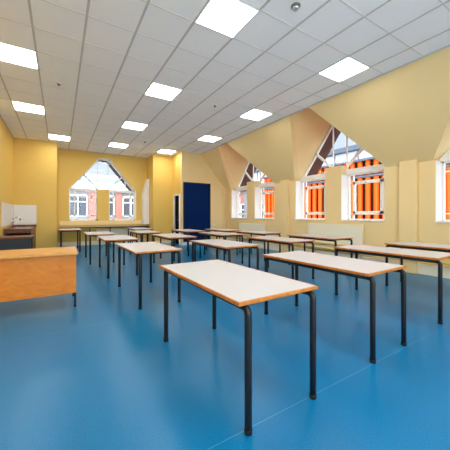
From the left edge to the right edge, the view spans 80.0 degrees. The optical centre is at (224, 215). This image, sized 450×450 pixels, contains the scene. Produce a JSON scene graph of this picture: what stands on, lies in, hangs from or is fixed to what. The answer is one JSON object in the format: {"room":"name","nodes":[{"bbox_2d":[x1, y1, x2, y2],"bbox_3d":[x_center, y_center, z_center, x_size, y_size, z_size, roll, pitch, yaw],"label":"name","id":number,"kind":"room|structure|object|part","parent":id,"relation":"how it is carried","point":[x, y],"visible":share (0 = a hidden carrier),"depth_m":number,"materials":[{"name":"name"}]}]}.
{"room":"classroom","nodes":[
{"label":"classroom","id":0,"kind":"room"},
{"bbox_2d":[0,117,12,235],"bbox_3d":[-3.524,-0.675,3.084,0.200,3.700,12.950,0,0,-32],"label":"wall","id":1,"kind":"structure","parent":0,"point":[6,139],"depth_m":7.44,"materials":[{"name":"yellow paint"}]},
{"bbox_2d":[2,202,36,226],"bbox_3d":[-6.049,-0.023,7.959,0.620,0.645,2.000,0,0,-32],"label":"backsplash","id":2,"kind":"structure","parent":1,"relation":"attached to","point":[27,213],"depth_m":8.72,"materials":[{"name":"white tile"}]},
{"bbox_2d":[57,148,146,242],"bbox_3d":[-4.932,-0.675,11.034,3.350,3.700,0.300,0,0,-32],"label":"wall","id":3,"kind":"structure","parent":0,"point":[71,164],"depth_m":10.59,"materials":[{"name":"yellow paint"}]},
{"bbox_2d":[60,158,141,224],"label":"window","id":4,"kind":"structure","parent":3,"relation":"in","point":[109,162],"depth_m":11.08,"materials":[{"name":"white paint"}]},
{"bbox_3d":[-4.836,0.292,10.887,3.200,0.165,0.050,0,0,-32],"label":"sill","id":5,"kind":"part","parent":4,"relation":"part of","materials":[{"name":"beige paint"}]},
{"bbox_2d":[57,239,146,246],"bbox_3d":[-4.845,1.095,10.893,3.350,0.160,0.030,0,0,-32],"label":"baseboard","id":6,"kind":"structure","parent":3,"relation":"attached to","point":[64,244],"depth_m":10.48,"materials":[{"name":"beige"}]},
{"bbox_2d":[96,229,130,239],"bbox_3d":[-4.552,0.815,10.998,1.314,0.520,0.091,0,0,-32],"label":"radiator","id":7,"kind":"object","parent":3,"relation":"attached to","point":[116,231],"visible":0.4,"depth_m":11.03,"materials":[{"name":"white metal"}]},
{"bbox_2d":[142,179,148,223],"bbox_3d":[-3.443,-0.601,11.582,0.240,1.950,0.330,0,0,-32],"label":"boxing","id":8,"kind":"structure","parent":3,"relation":"attached to","point":[145,193],"depth_m":11.45,"materials":[{"name":"white paint"}]},
{"bbox_2d":[172,152,180,244],"bbox_3d":[-1.930,-0.675,11.129,0.200,3.700,0.930,0,0,-32],"label":"wall","id":9,"kind":"structure","parent":0,"point":[176,159],"depth_m":11.05,"materials":[{"name":"yellow paint"}]},
{"bbox_2d":[173,194,179,244],"bbox_3d":[-1.954,0.154,11.002,0.105,2.040,0.700,0,0,-32],"label":"door","id":10,"kind":"structure","parent":9,"relation":"in","point":[177,205],"depth_m":11.04,"materials":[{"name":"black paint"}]},
{"bbox_2d":[181,152,226,244],"bbox_3d":[-0.723,-0.675,11.268,2.400,3.700,0.100,0,0,-32],"label":"wall","id":11,"kind":"structure","parent":0,"point":[194,169],"depth_m":11.20,"materials":[{"name":"beige paint"}]},
{"bbox_2d":[183,182,210,241],"bbox_3d":[-1.132,-0.136,10.922,1.200,2.380,0.060,0,0,-32],"label":"door","id":12,"kind":"structure","parent":11,"relation":"attached to","point":[196,196],"depth_m":10.92,"materials":[{"name":"blue wood"}]},
{"bbox_2d":[0,243,449,449],"bbox_3d":[-0.523,1.250,5.629,7.980,0.150,14.130,0,0,-32],"label":"floor","id":13,"kind":"structure","parent":0,"point":[99,373],"depth_m":2.06,"materials":[{"name":"blue plastic"}]},
{"bbox_2d":[0,235,33,249],"bbox_3d":[-4.808,0.825,6.081,0.720,0.700,0.640,0,0,-32],"label":"desk","id":14,"kind":"object","parent":13,"relation":"on","point":[15,242],"visible":0.56,"depth_m":5.88,"materials":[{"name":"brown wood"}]},
{"bbox_2d":[3,217,35,248],"bbox_3d":[-6.086,0.604,8.033,0.615,1.141,1.805,0,0,-32],"label":"sink","id":15,"kind":"object","parent":13,"relation":"on","point":[14,230],"visible":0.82,"depth_m":8.10,"materials":[{"name":"brown wood"}]},
{"bbox_3d":[-5.637,0.792,7.286,0.575,0.765,0.020,0,0,-32],"label":"panel","id":16,"kind":"part","parent":15,"relation":"part of","materials":[{"name":"brown wood"}]},
{"bbox_2d":[3,227,35,230],"bbox_3d":[-6.088,0.390,8.032,0.610,0.040,1.805,0,0,-32],"label":"countertop","id":17,"kind":"structure","parent":15,"relation":"on","point":[31,228],"depth_m":7.36,"materials":[{"name":"brown wood"}]},
{"bbox_2d":[10,217,20,227],"bbox_3d":[-6.368,0.202,8.174,0.242,0.336,0.360,0,0,-32],"label":"tap","id":18,"kind":"object","parent":17,"relation":"on","point":[12,221],"depth_m":8.11,"materials":[{"name":"silver metal"}]},
{"bbox_3d":[-6.165,0.747,8.681,0.020,0.655,0.570,0,0,-32],"label":"door","id":19,"kind":"part","parent":15,"relation":"part of","materials":[{"name":"brown wood"}]},
{"bbox_2d":[13,137,56,248],"bbox_3d":[-6.722,-0.675,9.412,1.400,3.700,1.180,0,0,-32],"label":"pier","id":20,"kind":"object","parent":13,"relation":"on","point":[34,161],"visible":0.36,"depth_m":9.02,"materials":[{"name":"yellow paint"}]},
{"bbox_2d":[0,246,77,306],"bbox_3d":[-2.633,0.816,3.316,1.400,0.717,0.670,0,0,-32],"label":"desk","id":21,"kind":"object","parent":13,"relation":"on","point":[38,272],"visible":1,"depth_m":3.23,"materials":[{"name":"brown wood"}]},
{"bbox_2d":[59,228,80,251],"bbox_3d":[-5.231,0.817,9.028,0.635,0.715,1.299,0,0,-32],"label":"table","id":22,"kind":"object","parent":13,"relation":"on","point":[62,229],"visible":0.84,"depth_m":8.63,"materials":[{"name":"white laminate"}]},
{"bbox_3d":[-5.126,0.822,8.376,0.041,0.681,0.076,0,0,-32],"label":"leg","id":23,"kind":"part","parent":22,"relation":"part of","materials":[{"name":"black metal"}]},
{"bbox_3d":[-4.681,0.822,8.650,0.041,0.681,0.076,0,0,-32],"label":"leg","id":24,"kind":"part","parent":22,"relation":"part of","materials":[{"name":"black metal"}]},
{"bbox_2d":[83,231,115,264],"bbox_3d":[-3.337,0.817,7.082,0.635,0.715,1.299,0,0,-32],"label":"table","id":25,"kind":"object","parent":13,"relation":"on","point":[101,233],"visible":0.86,"depth_m":6.70,"materials":[{"name":"white laminate"}]},
{"bbox_3d":[-3.874,0.822,7.469,0.041,0.681,0.076,0,0,-32],"label":"leg","id":26,"kind":"part","parent":25,"relation":"part of","materials":[{"name":"black metal"}]},
{"bbox_3d":[-3.233,0.822,6.430,0.041,0.681,0.076,0,0,-32],"label":"leg","id":27,"kind":"part","parent":25,"relation":"part of","materials":[{"name":"black metal"}]},
{"bbox_3d":[-2.788,0.822,6.705,0.041,0.681,0.076,0,0,-32],"label":"leg","id":28,"kind":"part","parent":25,"relation":"part of","materials":[{"name":"black metal"}]},
{"bbox_2d":[59,226,148,244],"bbox_3d":[-4.706,0.807,10.677,3.240,0.735,0.425,0,0,-32],"label":"window bench","id":29,"kind":"object","parent":13,"relation":"on","point":[110,227],"visible":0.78,"depth_m":10.62,"materials":[{"name":"grey laminate"}]},
{"bbox_2d":[97,235,139,278],"bbox_3d":[-2.291,0.817,5.672,0.635,0.715,1.299,0,0,-32],"label":"table","id":30,"kind":"object","parent":13,"relation":"on","point":[108,238],"visible":0.93,"depth_m":5.31,"materials":[{"name":"white laminate"}]},
{"bbox_3d":[-2.827,0.822,6.058,0.041,0.681,0.076,0,0,-32],"label":"leg","id":31,"kind":"part","parent":30,"relation":"part of","materials":[{"name":"black metal"}]},
{"bbox_3d":[-2.187,0.822,5.019,0.041,0.681,0.076,0,0,-32],"label":"leg","id":32,"kind":"part","parent":30,"relation":"part of","materials":[{"name":"black metal"}]},
{"bbox_3d":[-2.382,0.822,6.332,0.041,0.681,0.076,0,0,-32],"label":"leg","id":33,"kind":"part","parent":30,"relation":"part of","materials":[{"name":"black metal"}]},
{"bbox_3d":[-1.741,0.822,5.294,0.041,0.681,0.076,0,0,-32],"label":"leg","id":34,"kind":"part","parent":30,"relation":"part of","materials":[{"name":"black metal"}]},
{"bbox_2d":[127,228,153,242],"bbox_3d":[-3.030,0.817,9.516,0.635,0.715,1.299,0,0,-32],"label":"table","id":35,"kind":"object","parent":13,"relation":"on","point":[133,229],"visible":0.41,"depth_m":9.44,"materials":[{"name":"white laminate"}]},
{"bbox_2d":[129,230,161,258],"bbox_3d":[-2.316,0.817,7.712,0.635,0.715,1.299,0,0,-32],"label":"table","id":36,"kind":"object","parent":13,"relation":"on","point":[139,232],"visible":0.62,"depth_m":7.33,"materials":[{"name":"white laminate"}]},
{"bbox_2d":[115,242,182,309],"bbox_3d":[-1.188,0.817,4.026,0.635,0.715,1.299,0,0,-33],"label":"table","id":37,"kind":"object","parent":13,"relation":"on","point":[138,249],"visible":0.99,"depth_m":3.73,"materials":[{"name":"white laminate"}]},
{"bbox_3d":[-1.731,0.822,4.403,0.041,0.681,0.076,0,0,-33],"label":"leg","id":38,"kind":"part","parent":37,"relation":"part of","materials":[{"name":"black metal"}]},
{"bbox_3d":[-1.072,0.822,3.375,0.041,0.681,0.076,0,0,-33],"label":"leg","id":39,"kind":"part","parent":37,"relation":"part of","materials":[{"name":"black metal"}]},
{"bbox_3d":[-1.290,0.822,4.685,0.041,0.681,0.076,0,0,-33],"label":"leg","id":40,"kind":"part","parent":37,"relation":"part of","materials":[{"name":"black metal"}]},
{"bbox_3d":[-0.934,0.501,3.630,0.515,0.030,0.024,0,0,-33],"label":"rail","id":41,"kind":"part","parent":37,"relation":"part of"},
{"bbox_3d":[-0.632,0.822,3.658,0.041,0.681,0.076,0,0,-33],"label":"leg","id":42,"kind":"part","parent":37,"relation":"part of","materials":[{"name":"black metal"}]},
{"bbox_2d":[147,154,171,241],"bbox_3d":[-2.922,-0.675,11.756,0.830,3.700,1.180,0,0,-32],"label":"pier","id":43,"kind":"object","parent":13,"relation":"on","point":[159,167],"visible":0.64,"depth_m":11.25,"materials":[{"name":"yellow paint"}]},
{"bbox_2d":[155,240,170,243],"bbox_3d":[-2.623,1.115,11.233,0.790,0.120,0.025,0,0,-32],"label":"baseboard","id":44,"kind":"object","parent":13,"relation":"on","point":[164,241],"visible":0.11,"depth_m":11.29,"materials":[{"name":"beige"}]},
{"bbox_2d":[151,233,196,263],"bbox_3d":[-1.209,0.817,6.222,0.635,0.715,1.299,0,0,-32],"label":"table","id":45,"kind":"object","parent":13,"relation":"on","point":[171,236],"visible":0.77,"depth_m":5.85,"materials":[{"name":"white laminate"}]},
{"bbox_3d":[-1.104,0.822,5.569,0.041,0.681,0.076,0,0,-32],"label":"leg","id":46,"kind":"part","parent":45,"relation":"part of","materials":[{"name":"black metal"}]},
{"bbox_3d":[-0.659,0.822,5.844,0.041,0.681,0.076,0,0,-32],"label":"leg","id":47,"kind":"part","parent":45,"relation":"part of","materials":[{"name":"black metal"}]},
{"bbox_2d":[172,229,205,255],"bbox_3d":[-1.167,0.817,8.363,0.635,0.715,1.299,0,0,-32],"label":"table","id":48,"kind":"object","parent":13,"relation":"on","point":[187,231],"visible":0.8,"depth_m":8.01,"materials":[{"name":"white laminate"}]},
{"bbox_2d":[198,232,243,263],"bbox_3d":[-0.134,0.817,6.955,0.635,0.715,1.299,0,0,-32],"label":"table","id":49,"kind":"object","parent":13,"relation":"on","point":[223,235],"visible":0.83,"depth_m":6.60,"materials":[{"name":"white laminate"}]},
{"bbox_3d":[-0.029,0.822,6.303,0.041,0.681,0.076,0,0,-32],"label":"leg","id":50,"kind":"part","parent":49,"relation":"part of","materials":[{"name":"black metal"}]},
{"bbox_2d":[205,228,240,253],"bbox_3d":[-0.091,0.817,8.791,0.635,0.715,1.299,0,0,-32],"label":"table","id":51,"kind":"object","parent":13,"relation":"on","point":[219,229],"visible":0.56,"depth_m":8.41,"materials":[{"name":"white laminate"}]},
{"bbox_2d":[190,239,259,269],"bbox_3d":[-0.050,0.817,4.552,0.635,0.715,1.299,0,0,-32],"label":"table","id":52,"kind":"object","parent":13,"relation":"on","point":[221,244],"visible":0.67,"depth_m":4.25,"materials":[{"name":"white laminate"}]},
{"bbox_3d":[-0.586,0.822,4.938,0.041,0.681,0.076,0,0,-32],"label":"leg","id":53,"kind":"part","parent":52,"relation":"part of","materials":[{"name":"black metal"}]},
{"bbox_3d":[-0.265,0.502,4.419,0.041,0.041,1.144,0,0,-32],"label":"rail","id":54,"kind":"part","parent":52,"relation":"part of","materials":[{"name":"black metal"}]},
{"bbox_3d":[0.055,0.822,3.899,0.041,0.681,0.076,0,0,-32],"label":"leg","id":55,"kind":"part","parent":52,"relation":"part of","materials":[{"name":"black metal"}]},
{"bbox_3d":[0.500,0.822,4.174,0.041,0.681,0.076,0,0,-32],"label":"leg","id":56,"kind":"part","parent":52,"relation":"part of","materials":[{"name":"black metal"}]},
{"bbox_2d":[159,259,317,435],"bbox_3d":[0.001,0.817,2.108,0.635,0.715,1.299,0,0,-33],"label":"table","id":57,"kind":"object","parent":13,"relation":"on","point":[239,286],"visible":1,"depth_m":1.72,"materials":[{"name":"grey laminate"}]},
{"bbox_3d":[-0.541,0.822,2.486,0.041,0.681,0.076,0,0,-33],"label":"leg","id":58,"kind":"part","parent":57,"relation":"part of","materials":[{"name":"black metal"}]},
{"bbox_3d":[-0.213,0.502,1.972,0.041,0.041,1.144,0,0,-33],"label":"rail","id":59,"kind":"part","parent":57,"relation":"part of","materials":[{"name":"black metal"}]},
{"bbox_3d":[-0.101,0.822,2.768,0.041,0.681,0.076,0,0,-33],"label":"leg","id":60,"kind":"part","parent":57,"relation":"part of","materials":[{"name":"black metal"}]},
{"bbox_3d":[0.116,0.822,1.458,0.041,0.681,0.076,0,0,-33],"label":"leg","id":61,"kind":"part","parent":57,"relation":"part of","materials":[{"name":"black metal"}]},
{"bbox_3d":[0.556,0.822,1.739,0.041,0.681,0.076,0,0,-33],"label":"leg","id":62,"kind":"part","parent":57,"relation":"part of","materials":[{"name":"black metal"}]},
{"bbox_2d":[235,230,280,260],"bbox_3d":[0.902,0.817,7.524,0.635,0.715,1.299,0,0,-32],"label":"table","id":63,"kind":"object","parent":13,"relation":"on","point":[262,233],"visible":0.89,"depth_m":7.23,"materials":[{"name":"white laminate"}]},
{"bbox_3d":[0.686,0.502,7.391,0.041,0.041,1.144,0,0,-32],"label":"rail","id":64,"kind":"part","parent":63,"relation":"part of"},
{"bbox_3d":[1.006,0.822,6.871,0.041,0.681,0.076,0,0,-32],"label":"leg","id":65,"kind":"part","parent":63,"relation":"part of","materials":[{"name":"black metal"}]},
{"bbox_2d":[247,236,314,278],"bbox_3d":[1.069,0.817,5.348,0.635,0.715,1.299,0,0,-32],"label":"table","id":66,"kind":"object","parent":13,"relation":"on","point":[272,239],"visible":0.77,"depth_m":5.12,"materials":[{"name":"white laminate"}]},
{"bbox_3d":[0.533,0.822,5.734,0.041,0.681,0.076,0,0,-32],"label":"leg","id":67,"kind":"part","parent":66,"relation":"part of","materials":[{"name":"black metal"}]},
{"bbox_3d":[0.978,0.822,6.008,0.041,0.681,0.076,0,0,-32],"label":"leg","id":68,"kind":"part","parent":66,"relation":"part of","materials":[{"name":"black metal"}]},
{"bbox_3d":[0.854,0.502,5.215,0.041,0.041,1.144,0,0,-32],"label":"rail","id":69,"kind":"part","parent":66,"relation":"part of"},
{"bbox_3d":[1.174,0.822,4.695,0.041,0.681,0.076,0,0,-32],"label":"leg","id":70,"kind":"part","parent":66,"relation":"part of","materials":[{"name":"black metal"}]},
{"bbox_3d":[1.619,0.822,4.970,0.041,0.681,0.076,0,0,-32],"label":"leg","id":71,"kind":"part","parent":66,"relation":"part of","materials":[{"name":"black metal"}]},
{"bbox_2d":[287,234,352,274],"bbox_3d":[2.074,0.817,5.967,0.635,0.715,1.299,0,0,-32],"label":"table","id":72,"kind":"object","parent":13,"relation":"on","point":[301,236],"visible":0.71,"depth_m":5.70,"materials":[{"name":"white laminate"}]},
{"bbox_3d":[1.858,0.502,5.834,0.041,0.041,1.144,0,0,-32],"label":"rail","id":73,"kind":"part","parent":72,"relation":"part of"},
{"bbox_3d":[2.623,0.822,5.589,0.041,0.681,0.076,0,0,-32],"label":"leg","id":74,"kind":"part","parent":72,"relation":"part of","materials":[{"name":"black metal"}]},
{"bbox_2d":[262,251,406,363],"bbox_3d":[1.047,0.817,2.802,0.635,0.715,1.299,0,0,-33],"label":"table","id":75,"kind":"object","parent":13,"relation":"on","point":[352,267],"visible":0.98,"depth_m":2.42,"materials":[{"name":"white laminate"}]},
{"bbox_3d":[0.501,0.822,3.174,0.041,0.681,0.076,0,0,-33],"label":"leg","id":76,"kind":"part","parent":75,"relation":"part of","materials":[{"name":"black metal"}]},
{"bbox_3d":[0.939,0.822,3.460,0.041,0.681,0.076,0,0,-33],"label":"leg","id":77,"kind":"part","parent":75,"relation":"part of","materials":[{"name":"black metal"}]},
{"bbox_3d":[0.835,0.502,2.663,0.041,0.041,1.144,0,0,-33],"label":"rail","id":78,"kind":"part","parent":75,"relation":"part of","materials":[{"name":"black metal"}]},
{"bbox_3d":[1.169,0.822,2.153,0.041,0.681,0.076,0,0,-33],"label":"leg","id":79,"kind":"part","parent":75,"relation":"part of","materials":[{"name":"black metal"}]},
{"bbox_3d":[1.607,0.822,2.439,0.041,0.681,0.076,0,0,-33],"label":"leg","id":80,"kind":"part","parent":75,"relation":"part of","materials":[{"name":"black metal"}]},
{"bbox_2d":[334,244,449,324],"bbox_3d":[2.198,0.817,3.565,0.635,0.715,1.299,0,0,-33],"label":"table","id":81,"kind":"object","parent":13,"relation":"on","point":[400,253],"visible":0.94,"depth_m":3.32,"materials":[{"name":"white laminate"}]},
{"bbox_3d":[1.652,0.822,3.937,0.041,0.681,0.076,0,0,-33],"label":"leg","id":82,"kind":"part","parent":81,"relation":"part of","materials":[{"name":"black metal"}]},
{"bbox_3d":[2.090,0.822,4.223,0.041,0.681,0.076,0,0,-33],"label":"leg","id":83,"kind":"part","parent":81,"relation":"part of","materials":[{"name":"black metal"}]},
{"bbox_3d":[1.986,0.502,3.426,0.041,0.041,1.144,0,0,-33],"label":"rail","id":84,"kind":"part","parent":81,"relation":"part of","materials":[{"name":"black metal"}]},
{"bbox_3d":[2.320,0.822,2.915,0.041,0.681,0.076,0,0,-33],"label":"leg","id":85,"kind":"part","parent":81,"relation":"part of","materials":[{"name":"black metal"}]},
{"bbox_2d":[385,241,449,285],"bbox_3d":[3.256,0.817,4.088,0.635,0.715,1.299,0,0,-33],"label":"table","id":86,"kind":"object","parent":13,"relation":"on","point":[402,244],"visible":0.77,"depth_m":4.24,"materials":[{"name":"white laminate"}]},
{"bbox_3d":[2.710,0.822,4.460,0.041,0.681,0.076,0,0,-33],"label":"leg","id":87,"kind":"part","parent":86,"relation":"part of","materials":[{"name":"black metal"}]},
{"bbox_3d":[3.044,0.502,3.949,0.041,0.041,1.144,0,0,-33],"label":"rail","id":88,"kind":"part","parent":86,"relation":"part of","materials":[{"name":"black metal"}]},
{"bbox_2d":[0,0,449,157],"bbox_3d":[-1.195,-2.575,5.214,6.400,0.140,14.130,0,0,-32],"label":"ceiling","id":89,"kind":"structure","parent":0,"point":[105,55],"depth_m":4.37,"materials":[{"name":"tile"}]},
{"bbox_2d":[0,42,38,69],"bbox_3d":[-3.312,-2.519,4.210,0.596,0.012,0.596,0,0,-32],"label":"recessed light","id":90,"kind":"object","parent":89,"relation":"in","point":[9,53],"visible":1,"depth_m":4.22,"materials":[{"name":"white plastic"}]},
{"bbox_2d":[11,101,44,114],"bbox_3d":[-4.592,-2.519,6.287,0.596,0.012,0.596,0,0,-32],"label":"recessed light","id":91,"kind":"object","parent":89,"relation":"in","point":[20,106],"visible":1,"depth_m":6.25,"materials":[{"name":"white plastic"}]},
{"bbox_2d":[48,134,69,140],"bbox_3d":[-5.363,-2.519,8.679,0.596,0.012,0.596,0,0,-32],"label":"recessed light","id":92,"kind":"object","parent":89,"relation":"in","point":[51,136],"visible":1,"depth_m":8.65,"materials":[{"name":"white plastic"}]},
{"bbox_2d":[108,142,127,147],"bbox_3d":[-3.831,-2.519,9.624,0.596,0.012,0.596,0,0,-32],"label":"recessed light","id":93,"kind":"object","parent":89,"relation":"in","point":[112,144],"visible":1,"depth_m":9.64,"materials":[{"name":"white plastic"}]},
{"bbox_2d":[122,121,147,130],"bbox_3d":[-2.550,-2.519,7.547,0.596,0.012,0.596,0,0,-32],"label":"recessed light","id":94,"kind":"object","parent":89,"relation":"in","point":[127,124],"visible":1,"depth_m":7.50,"materials":[{"name":"white plastic"}]},
{"bbox_2d":[144,82,181,100],"bbox_3d":[-1.269,-2.519,5.470,0.596,0.012,0.596,0,0,-32],"label":"recessed light","id":95,"kind":"object","parent":89,"relation":"in","point":[157,90],"visible":1,"depth_m":5.44,"materials":[{"name":"white plastic"}]},
{"bbox_2d":[158,149,175,153],"bbox_3d":[-2.299,-2.519,10.569,0.596,0.012,0.596,0,0,-32],"label":"recessed light","id":96,"kind":"object","parent":89,"relation":"in","point":[161,150],"visible":1,"depth_m":10.54,"materials":[{"name":"white plastic"}]},
{"bbox_2d":[198,135,220,141],"bbox_3d":[-0.507,-2.519,8.807,0.596,0.012,0.596,0,0,-32],"label":"recessed light","id":97,"kind":"object","parent":89,"relation":"in","point":[208,138],"visible":1,"depth_m":8.76,"materials":[{"name":"white plastic"}]},
{"bbox_2d":[194,0,258,37],"bbox_3d":[0.012,-2.519,3.394,0.596,0.012,0.596,0,0,-32],"label":"recessed light","id":98,"kind":"object","parent":89,"relation":"in","point":[225,17],"visible":1,"depth_m":3.39,"materials":[{"name":"white paint"}]},
{"bbox_2d":[239,109,271,120],"bbox_3d":[0.774,-2.519,6.730,0.596,0.012,0.596,0,0,-32],"label":"recessed light","id":99,"kind":"object","parent":89,"relation":"in","point":[254,114],"visible":1,"depth_m":6.68,"materials":[{"name":"white plastic"}]},
{"bbox_2d":[291,2,300,11],"bbox_3d":[0.852,-2.498,3.228,0.115,0.056,0.115,0,0,-32],"label":"ceiling sensor","id":100,"kind":"object","parent":89,"relation":"attached to","point":[295,6],"visible":1,"depth_m":3.20,"materials":[{"name":"grey plastic"}]},
{"bbox_2d":[318,56,369,81],"bbox_3d":[2.055,-2.519,4.654,0.596,0.012,0.596,0,0,-32],"label":"recessed light","id":101,"kind":"object","parent":89,"relation":"in","point":[347,67],"visible":1,"depth_m":4.62,"materials":[{"name":"white plastic"}]},
{"bbox_2d":[201,47,449,190],"bbox_3d":[2.618,-2.009,6.385,1.920,1.867,11.720,0,0,-32],"label":"sloped wall","id":102,"kind":"structure","parent":0,"point":[402,114],"depth_m":5.59,"materials":[{"name":"beige paint"}]},
{"bbox_2d":[227,160,449,267],"bbox_3d":[3.290,-0.060,6.800,0.340,2.470,11.720,0,0,-32],"label":"wall","id":103,"kind":"structure","parent":0,"point":[376,233],"depth_m":6.14,"materials":[{"name":"beige paint"}]},
{"bbox_2d":[239,223,265,241],"bbox_3d":[1.003,0.669,10.089,0.091,0.730,1.554,0,0,-32],"label":"radiator","id":104,"kind":"object","parent":103,"relation":"attached to","point":[242,226],"visible":0.44,"depth_m":10.08,"materials":[{"name":"beige metal"}]},
{"bbox_2d":[231,161,274,218],"bbox_3d":[1.324,-1.415,10.439,0.885,3.099,2.896,0,0,-32],"label":"window","id":105,"kind":"structure","parent":103,"relation":"in","point":[248,174],"depth_m":10.91,"materials":[{"name":"white paint"}]},
{"bbox_3d":[1.077,0.119,10.287,0.305,0.030,2.660,0,0,-32],"label":"sill","id":106,"kind":"part","parent":105,"relation":"part of","materials":[{"name":"white paint"}]},
{"bbox_2d":[280,180,289,251],"bbox_3d":[1.919,0.025,8.603,0.100,2.300,0.330,0,0,-32],"label":"pilaster","id":107,"kind":"object","parent":103,"relation":"attached to","point":[284,184],"visible":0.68,"depth_m":8.54,"materials":[{"name":"beige paint"}]},
{"bbox_2d":[308,223,363,258],"bbox_3d":[2.862,0.629,7.076,0.091,0.810,1.634,0,0,-32],"label":"radiator","id":108,"kind":"object","parent":103,"relation":"attached to","point":[342,230],"visible":0.55,"depth_m":6.93,"materials":[{"name":"beige metal"}]},
{"bbox_2d":[308,223,363,225],"bbox_3d":[2.852,0.234,7.070,0.069,0.020,1.628,0,0,-32],"label":"grille","id":109,"kind":"object","parent":108,"relation":"attached to","point":[309,224],"depth_m":7.10,"materials":[{"name":"beige metal"}]},
{"bbox_2d":[226,238,449,278],"bbox_3d":[3.120,1.075,6.695,0.060,0.200,11.720,0,0,-32],"label":"baseboard","id":110,"kind":"structure","parent":103,"relation":"attached to","point":[431,270],"depth_m":6.22,"materials":[{"name":"beige wood"}]},
{"bbox_2d":[295,125,385,220],"bbox_3d":[3.224,-1.415,7.358,0.885,3.099,2.896,0,0,-32],"label":"window","id":111,"kind":"structure","parent":103,"relation":"in","point":[311,174],"depth_m":7.47,"materials":[{"name":"white paint"}]},
{"bbox_3d":[2.978,0.119,7.206,0.305,0.030,2.660,0,0,-32],"label":"sill","id":112,"kind":"part","parent":111,"relation":"part of","materials":[{"name":"white paint"}]},
{"bbox_2d":[399,159,418,273],"bbox_3d":[3.804,0.025,5.548,0.100,2.300,0.330,0,0,-32],"label":"pilaster","id":113,"kind":"object","parent":103,"relation":"attached to","point":[408,170],"visible":0.8,"depth_m":5.49,"materials":[{"name":"beige paint"}]},
{"bbox_2d":[244,234,346,245],"bbox_3d":[3.063,0.759,6.642,0.081,0.051,11.650,0,0,-32],"label":"pipe","id":114,"kind":"object","parent":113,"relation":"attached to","point":[244,234],"visible":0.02,"depth_m":7.18,"materials":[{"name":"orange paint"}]},
{"bbox_2d":[232,236,449,264],"bbox_3d":[3.063,0.889,6.642,0.081,0.051,11.650,0,0,-32],"label":"pipe","id":115,"kind":"object","parent":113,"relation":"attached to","point":[446,263],"visible":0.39,"depth_m":7.38,"materials":[{"name":"metal"}]},
{"bbox_2d":[435,148,449,222],"bbox_3d":[5.125,-1.415,4.277,0.885,3.099,2.896,0,0,-32],"label":"window","id":116,"kind":"structure","parent":103,"relation":"in","point":[445,159],"depth_m":5.27,"materials":[{"name":"white paint"}]},
{"label":"outside","id":117,"kind":"structure","parent":0,"visible":0},
{"bbox_3d":[-9.020,4.475,43.196,90.000,0.200,57.000,0,0,-32],"label":"ground","id":118,"kind":"structure","parent":117,"visible":0},
{"bbox_2d":[72,174,127,189],"bbox_3d":[-14.666,0.149,29.491,27.000,8.450,6.400,0,0,-32],"label":"building","id":119,"kind":"structure","parent":118,"relation":"on","point":[104,181],"depth_m":27.35,"materials":[{"name":"white paint"}]},
{"bbox_2d":[70,188,132,218],"bbox_3d":[-11.145,1.260,21.764,14.520,6.230,7.250,0,0,-32],"label":"office building","id":120,"kind":"structure","parent":118,"relation":"on","point":[82,204],"depth_m":18.83,"materials":[{"name":"brick"}]},
{"bbox_3d":[-10.117,-0.675,18.421,1.197,1.500,0.020,0,0,-32],"label":"pane","id":121,"kind":"part","parent":120,"relation":"part of","materials":[{"name":"clear glass"}]},
{"bbox_3d":[-8.619,-0.675,19.345,1.197,1.500,0.020,0,0,-32],"label":"pane","id":122,"kind":"part","parent":120,"relation":"part of","materials":[{"name":"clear glass"}]},
{"bbox_3d":[-7.121,-0.675,20.269,1.197,1.500,0.020,0,0,-32],"label":"pane","id":123,"kind":"part","parent":120,"relation":"part of","materials":[{"name":"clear glass"}]},
{"bbox_2d":[240,188,262,217],"bbox_3d":[3.406,1.135,23.955,6.250,6.480,9.240,0,0,-32],"label":"building","id":124,"kind":"structure","parent":118,"relation":"on","point":[243,200],"depth_m":21.27,"materials":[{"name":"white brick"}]},
{"bbox_3d":[1.336,-0.175,21.816,0.020,1.500,0.997,0,0,-32],"label":"pane","id":125,"kind":"part","parent":124,"relation":"part of","materials":[{"name":"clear glass"}]},
{"bbox_2d":[254,144,371,182],"bbox_3d":[12.573,-0.701,27.142,8.900,10.150,21.800,0,0,-32],"label":"building","id":126,"kind":"structure","parent":118,"relation":"on","point":[339,154],"depth_m":23.23,"materials":[{"name":"stone"}]},
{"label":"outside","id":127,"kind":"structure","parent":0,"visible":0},
{"bbox_3d":[33.145,4.475,10.458,52.600,0.200,43.000,0,0,-32],"label":"ground","id":128,"kind":"structure","parent":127,"visible":0},
{"bbox_2d":[263,156,449,219],"bbox_3d":[8.649,0.950,13.265,6.350,6.850,13.700,0,0,-32],"label":"building","id":129,"kind":"structure","parent":128,"relation":"on","point":[368,194],"depth_m":11.81,"materials":[{"name":"orange"}]},
{"bbox_3d":[6.104,-1.700,11.696,0.170,0.090,13.500,0,0,-32],"label":"rail","id":130,"kind":"part","parent":129,"relation":"part of","materials":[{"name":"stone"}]}
]}

